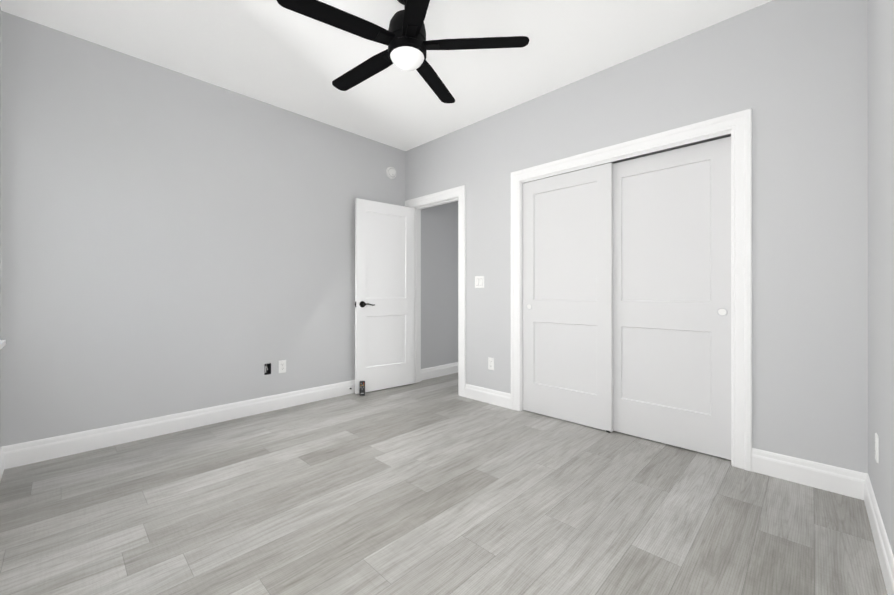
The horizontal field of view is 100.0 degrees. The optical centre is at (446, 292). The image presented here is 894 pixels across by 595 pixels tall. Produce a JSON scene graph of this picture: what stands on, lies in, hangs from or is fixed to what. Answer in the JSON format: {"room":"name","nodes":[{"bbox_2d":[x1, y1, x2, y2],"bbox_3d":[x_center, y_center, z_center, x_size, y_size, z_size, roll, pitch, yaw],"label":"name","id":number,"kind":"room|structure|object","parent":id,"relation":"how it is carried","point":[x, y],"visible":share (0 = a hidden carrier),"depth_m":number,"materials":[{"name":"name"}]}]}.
{"room":"empty bedroom","nodes":[
{"label":"empty bedroom","id":0,"kind":"room"},
{"bbox_2d":[0,7,0,446],"bbox_3d":[-1.399,-0.316,0.906,3.674,2.740,0.150,0,0,44],"label":"wall","id":1,"kind":"structure","parent":0,"point":[0,224],"depth_m":2.23,"materials":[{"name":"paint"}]},
{"bbox_2d":[0,340,5,349],"bbox_3d":[-1.929,0.308,1.518,1.400,0.105,0.097,0,0,44],"label":"window sill","id":2,"kind":"structure","parent":1,"relation":"attached to","point":[2,343],"depth_m":1.95,"materials":[{"name":"white"}]},
{"bbox_2d":[0,446,7,480],"bbox_3d":[-1.342,0.987,0.964,3.674,0.135,0.015,0,0,44],"label":"baseboard","id":3,"kind":"structure","parent":1,"relation":"attached to","point":[4,449],"depth_m":2.23,"materials":[{"name":"white wood"}]},
{"bbox_2d":[1,11,404,446],"bbox_3d":[-1.632,-0.313,3.387,0.120,2.740,3.380,0,0,44],"label":"wall","id":4,"kind":"structure","parent":0,"point":[173,242],"depth_m":2.78,"materials":[{"name":"paint"}]},
{"bbox_2d":[8,380,354,468],"bbox_3d":[-1.563,0.990,3.359,0.015,0.135,3.080,0,0,44],"label":"baseboard","id":5,"kind":"structure","parent":4,"relation":"attached to","point":[25,453],"depth_m":2.77,"materials":[{"name":"white wood"}]},
{"bbox_2d":[264,363,270,374],"bbox_3d":[-1.619,0.681,3.363,0.070,0.098,0.057,0,0,44],"label":"outlet box","id":6,"kind":"object","parent":4,"relation":"attached to","point":[267,369],"visible":0.67,"depth_m":3.37,"materials":[{"name":"black plastic"}]},
{"bbox_2d":[278,360,285,372],"bbox_3d":[-1.502,0.677,3.428,0.007,0.115,0.070,0,0,44],"label":"outlet","id":7,"kind":"object","parent":4,"relation":"attached to","point":[281,366],"visible":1,"depth_m":3.42,"materials":[{"name":"white plastic"}]},
{"bbox_2d":[386,167,395,178],"bbox_3d":[-0.631,-1.374,4.303,0.038,0.136,0.136,0,0,44],"label":"smoke detector","id":8,"kind":"object","parent":4,"relation":"attached to","point":[391,172],"visible":0.96,"depth_m":4.28,"materials":[{"name":"white plastic"}]},
{"bbox_2d":[0,0,771,150],"bbox_3d":[0.501,-1.733,2.861,4.274,0.100,5.900,0,0,44],"label":"ceiling","id":9,"kind":"structure","parent":0,"point":[273,52],"depth_m":2.56,"materials":[{"name":"paint"}]},
{"bbox_2d":[277,0,528,102],"bbox_3d":[-0.260,-1.462,2.094,1.246,0.445,1.272,0,0,44],"label":"fan","id":10,"kind":"object","parent":9,"relation":"hanging from","point":[403,37],"visible":1,"depth_m":2.01,"materials":[{"name":"metal"},{"name":"wood"},{"name":"glass"}]},
{"bbox_2d":[421,201,457,368],"bbox_3d":[0.378,-0.310,5.317,0.120,2.740,2.190,0,0,44],"label":"wall","id":11,"kind":"structure","parent":0,"point":[439,285],"depth_m":4.75,"materials":[{"name":"paint"}]},
{"bbox_2d":[421,362,457,380],"bbox_3d":[0.385,0.992,5.225,0.015,0.135,2.070,0,0,44],"label":"baseboard","id":12,"kind":"structure","parent":11,"relation":"attached to","point":[438,371],"depth_m":4.71,"materials":[{"name":"white wood"}]},
{"bbox_2d":[0,373,887,594],"bbox_3d":[0.501,1.107,2.858,4.274,0.100,5.900,0,0,44],"label":"floor","id":13,"kind":"structure","parent":0,"point":[437,486],"depth_m":1.78,"materials":[{"name":"grey wood"}]},
{"bbox_2d":[359,381,364,395],"bbox_3d":[-0.871,0.985,3.861,0.056,0.142,0.076,0,0,-12],"label":"door stop","id":14,"kind":"object","parent":13,"relation":"on","point":[362,389],"visible":1,"depth_m":3.85,"materials":[{"name":"black plastic"}]},
{"bbox_2d":[405,0,867,473],"bbox_3d":[0.864,-0.313,3.232,3.674,2.740,0.120,0,0,44],"label":"wall","id":15,"kind":"structure","parent":0,"point":[793,74],"depth_m":2.16,"materials":[{"name":"paint"}]},
{"bbox_2d":[405,185,465,396],"bbox_3d":[-0.117,-0.014,4.172,0.956,2.145,0.140,0,0,44],"label":"door frame","id":16,"kind":"structure","parent":15,"relation":"attached to","point":[459,192],"depth_m":3.94,"materials":[{"name":"white wood"}]},
{"bbox_2d":[355,198,413,393],"bbox_3d":[-0.686,0.037,4.138,0.170,2.022,0.740,0,0,44],"label":"door","id":17,"kind":"structure","parent":16,"relation":"attached to","point":[384,295],"depth_m":4.09,"materials":[{"name":"white wood"}]},
{"bbox_2d":[475,276,483,287],"bbox_3d":[0.315,-0.102,3.675,0.116,0.116,0.011,0,0,44],"label":"switch plate","id":18,"kind":"object","parent":15,"relation":"attached to","point":[479,281],"visible":1,"depth_m":3.67,"materials":[{"name":"white plastic"}]},
{"bbox_2d":[465,384,510,408],"bbox_3d":[0.384,0.990,3.604,0.556,0.135,0.015,0,0,44],"label":"baseboard","id":19,"kind":"structure","parent":15,"relation":"attached to","point":[493,397],"depth_m":3.58,"materials":[{"name":"white wood"}]},
{"bbox_2d":[488,357,493,369],"bbox_3d":[0.418,0.679,3.576,0.070,0.115,0.007,0,0,44],"label":"outlet","id":20,"kind":"object","parent":15,"relation":"attached to","point":[490,363],"visible":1,"depth_m":3.58,"materials":[{"name":"white plastic"}]},
{"bbox_2d":[523,163,612,431],"bbox_3d":[0.968,0.036,3.103,0.778,2.026,0.038,0,0,44],"label":"closet door","id":21,"kind":"structure","parent":15,"relation":"in","point":[567,296],"depth_m":3.06,"materials":[{"name":"white wood"}]},
{"bbox_2d":[511,108,751,471],"bbox_3d":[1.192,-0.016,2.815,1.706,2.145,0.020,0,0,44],"label":"trim","id":22,"kind":"structure","parent":15,"relation":"attached to","point":[739,124],"depth_m":2.27,"materials":[{"name":"white wood"}]},
{"bbox_2d":[613,136,730,459],"bbox_3d":[1.515,0.035,2.627,0.778,2.026,0.038,0,0,44],"label":"closet door","id":23,"kind":"structure","parent":15,"relation":"in","point":[671,297],"depth_m":2.57,"materials":[{"name":"white wood"}]},
{"bbox_2d":[752,448,859,498],"bbox_3d":[1.954,0.988,2.077,0.415,0.135,0.015,0,0,44],"label":"baseboard","id":24,"kind":"structure","parent":15,"relation":"attached to","point":[846,482],"depth_m":2.05,"materials":[{"name":"white wood"}]},
{"bbox_2d":[867,0,893,555],"bbox_3d":[1.087,-0.316,0.741,0.120,2.740,3.380,0,0,44],"label":"wall","id":25,"kind":"structure","parent":0,"point":[881,220],"depth_m":1.53,"materials":[{"name":"paint"}]},
{"bbox_2d":[875,433,878,463],"bbox_3d":[1.867,0.675,1.633,0.007,0.115,0.070,0,0,44],"label":"outlet","id":26,"kind":"object","parent":25,"relation":"attached to","point":[877,448],"visible":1,"depth_m":1.61,"materials":[{"name":"white plastic"}]},
{"bbox_2d":[860,472,893,594],"bbox_3d":[1.059,0.987,0.809,0.015,0.135,3.080,0,0,44],"label":"baseboard","id":27,"kind":"structure","parent":25,"relation":"attached to","point":[884,551],"depth_m":1.51,"materials":[{"name":"white wood"}]}
]}

